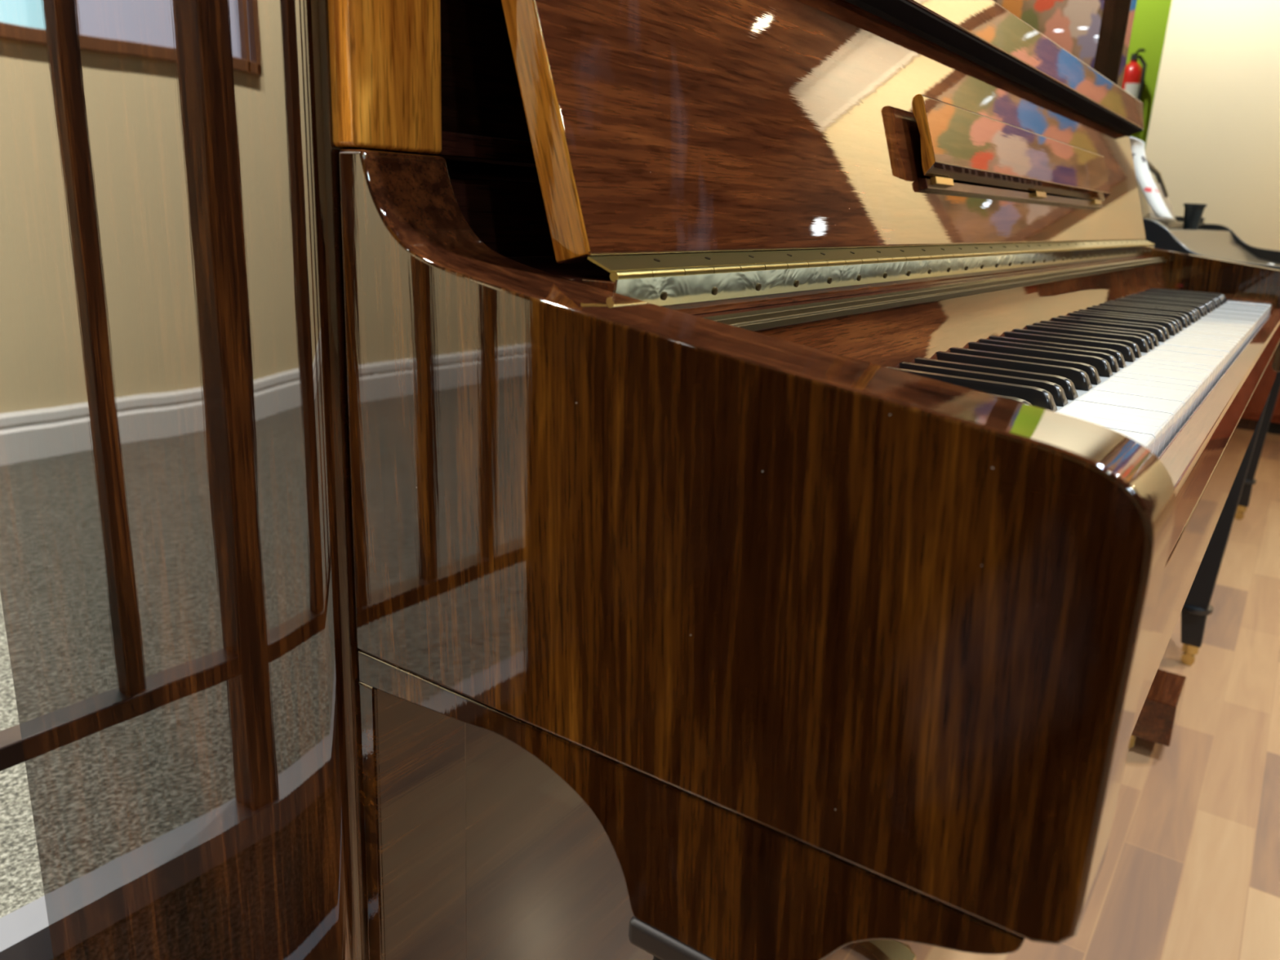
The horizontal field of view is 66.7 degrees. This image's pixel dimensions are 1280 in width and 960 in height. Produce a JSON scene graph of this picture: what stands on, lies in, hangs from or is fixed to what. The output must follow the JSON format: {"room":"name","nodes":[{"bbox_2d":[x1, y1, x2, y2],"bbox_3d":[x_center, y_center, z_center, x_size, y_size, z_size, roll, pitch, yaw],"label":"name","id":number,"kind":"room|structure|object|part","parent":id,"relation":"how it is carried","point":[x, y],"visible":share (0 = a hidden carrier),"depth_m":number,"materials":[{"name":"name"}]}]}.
{"room":"music room","nodes":[
{"label":"music room","id":0,"kind":"room"},
{"bbox_2d":[0,592,53,959],"bbox_3d":[-0.396,0.077,2.263,1.450,0.224,10.600,13,19,32],"label":"floor","id":1,"kind":"structure","parent":0,"point":[20,875],"depth_m":0.93,"materials":[{"name":"carpet"}]},
{"bbox_2d":[0,896,53,959],"bbox_3d":[-0.353,0.327,1.042,0.040,0.032,8.400,13,19,32],"label":"trim","id":2,"kind":"structure","parent":1,"relation":"attached to","point":[24,932],"depth_m":0.81,"materials":[{"name":"silver metal"}]},
{"bbox_2d":[0,724,24,771],"bbox_3d":[-1.212,0.139,-0.338,0.043,1.013,4.300,13,19,32],"label":"railing","id":3,"kind":"object","parent":2,"relation":"on","point":[11,752],"visible":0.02,"depth_m":0.77,"materials":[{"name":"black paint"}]},
{"bbox_2d":[825,432,1279,959],"bbox_3d":[2.377,0.868,0.484,5.280,0.050,10.600,13,19,32],"label":"floor","id":4,"kind":"structure","parent":0,"point":[1190,869],"depth_m":1.44,"materials":[{"name":"laminate"}]},
{"bbox_2d":[0,0,1279,959],"bbox_3d":[0.275,-0.096,1.058,0.679,1.285,1.551,13,19,32],"label":"upright piano","id":5,"kind":"object","parent":4,"relation":"on","point":[479,479],"visible":1,"depth_m":0.43,"materials":[{"name":"brown wood"}]},
{"bbox_3d":[-0.263,0.022,0.548,0.349,1.230,0.051,13,19,32],"label":"panel","id":6,"kind":"part","parent":5,"relation":"part of","materials":[{"name":"brown wood"}]},
{"bbox_3d":[-0.104,-0.337,0.350,0.042,0.415,0.047,13,19,32],"label":"corner post","id":7,"kind":"part","parent":5,"relation":"part of","materials":[{"name":"brown wood"}]},
{"bbox_3d":[-0.128,0.355,0.550,0.027,0.562,0.060,13,19,32],"label":"post","id":8,"kind":"part","parent":5,"relation":"part of","materials":[{"name":"brown wood"}]},
{"bbox_3d":[0.030,-0.166,1.215,0.040,1.130,1.421,13,19,32],"label":"frame","id":9,"kind":"part","parent":5,"relation":"part of","materials":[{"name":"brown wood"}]},
{"bbox_3d":[0.300,-0.260,0.998,0.010,0.036,1.416,13,19,32],"label":"action rail","id":10,"kind":"part","parent":5,"relation":"part of","materials":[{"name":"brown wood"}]},
{"bbox_3d":[0.283,0.184,1.123,0.021,0.511,1.390,13,19,32],"label":"panel","id":11,"kind":"part","parent":5,"relation":"part of","materials":[{"name":"brown wood"}]},
{"bbox_3d":[0.015,-0.001,0.348,0.308,0.217,0.045,13,19,32],"label":"arm","id":12,"kind":"part","parent":5,"relation":"part of","materials":[{"name":"brown wood"}]},
{"bbox_3d":[0.306,-0.491,0.935,0.018,0.405,1.416,13,19,32],"label":"panel","id":13,"kind":"part","parent":5,"relation":"part of","materials":[{"name":"brown wood"}]},
{"bbox_3d":[0.388,-0.183,0.955,0.024,0.045,1.420,13,19,32],"label":"rail","id":14,"kind":"part","parent":5,"relation":"part of","materials":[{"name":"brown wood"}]},
{"bbox_3d":[0.404,-0.198,0.940,0.013,0.006,1.420,13,19,32],"label":"brass rail","id":15,"kind":"part","parent":5,"relation":"part of","materials":[{"name":"brown metal"}]},
{"bbox_3d":[0.728,-0.633,1.516,0.042,0.415,0.047,13,19,32],"label":"corner post","id":16,"kind":"part","parent":5,"relation":"part of","materials":[{"name":"brown wood"}]},
{"bbox_3d":[0.849,-0.297,1.516,0.308,0.217,0.045,13,19,32],"label":"arm","id":17,"kind":"part","parent":5,"relation":"part of","materials":[{"name":"brown wood"}]},
{"bbox_2d":[1136,158,1279,665],"bbox_3d":[1.282,-0.312,2.509,0.650,0.991,1.501,13,19,32],"label":"upright piano","id":18,"kind":"object","parent":4,"relation":"on","point":[1220,242],"visible":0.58,"depth_m":1.90,"materials":[{"name":"black paint"}]},
{"bbox_2d":[1128,136,1173,219],"bbox_3d":[1.033,-0.607,1.974,0.061,0.142,0.442,17,21,41],"label":"sheet","id":19,"kind":"object","parent":18,"relation":"on","point":[1144,180],"visible":0.9,"depth_m":1.93,"materials":[{"name":"paper"}]},
{"bbox_3d":[1.087,-0.639,2.088,0.047,0.148,0.608,13,19,32],"label":"desk frame","id":20,"kind":"part","parent":18,"relation":"part of","materials":[{"name":"black paint"}]},
{"bbox_3d":[1.569,-0.440,3.185,0.345,0.830,0.045,13,19,32],"label":"panel","id":21,"kind":"part","parent":18,"relation":"part of","materials":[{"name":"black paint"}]},
{"bbox_3d":[1.187,-0.665,2.501,0.325,0.018,1.390,13,19,32],"label":"lid","id":22,"kind":"part","parent":18,"relation":"part of","materials":[{"name":"black paint"}]},
{"bbox_2d":[1182,203,1207,229],"bbox_3d":[1.390,-0.662,2.445,0.052,0.062,0.052,13,19,32],"label":"cup","id":23,"kind":"object","parent":18,"relation":"on","point":[1193,214],"visible":0.99,"depth_m":2.43,"materials":[{"name":"grey"}]},
{"bbox_3d":[1.033,-0.361,1.788,0.305,0.222,0.045,13,19,32],"label":"arm","id":24,"kind":"part","parent":18,"relation":"part of","materials":[{"name":"black paint"}]},
{"bbox_3d":[1.101,0.045,1.829,0.066,0.575,0.066,13,19,32],"label":"leg","id":25,"kind":"part","parent":18,"relation":"part of","materials":[{"name":"black wood"}]},
{"bbox_3d":[1.849,-0.651,2.932,0.305,0.222,0.045,13,19,32],"label":"arm","id":26,"kind":"part","parent":18,"relation":"part of","materials":[{"name":"black paint"}]},
{"bbox_3d":[1.804,-0.202,2.805,0.066,0.575,0.066,13,19,32],"label":"leg","id":27,"kind":"part","parent":18,"relation":"part of","materials":[{"name":"black wood"}]},
{"bbox_2d":[1266,389,1279,434],"bbox_3d":[3.012,-0.475,4.043,1.080,0.620,0.402,13,19,32],"label":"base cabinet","id":28,"kind":"object","parent":4,"relation":"on","point":[1274,425],"visible":0.02,"depth_m":4.12,"materials":[{"name":"brown wood"}]},
{"bbox_3d":[2.695,-0.515,4.037,0.510,0.510,0.015,13,19,32],"label":"door","id":29,"kind":"part","parent":28,"relation":"part of","materials":[{"name":"brown wood"}]},
{"bbox_2d":[1125,0,1172,150],"bbox_3d":[4.826,-1.664,4.681,6.750,2.720,0.100,13,19,32],"label":"wall","id":30,"kind":"structure","parent":0,"point":[1151,17],"depth_m":5.71,"materials":[{"name":"green paint"}]},
{"bbox_2d":[1121,48,1146,101],"bbox_3d":[2.897,-2.298,5.724,0.128,0.438,0.167,-7,19,-30],"label":"fire extinguisher","id":31,"kind":"object","parent":30,"relation":"attached to","point":[1134,74],"visible":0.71,"depth_m":5.67,"materials":[{"name":"red metal"}]},
{"bbox_2d":[1144,0,1279,250],"bbox_3d":[3.248,-1.537,3.971,2.070,2.720,0.120,13,19,32],"label":"wall","id":32,"kind":"structure","parent":0,"point":[1213,138],"depth_m":4.34,"materials":[{"name":"beige paint"}]}
]}

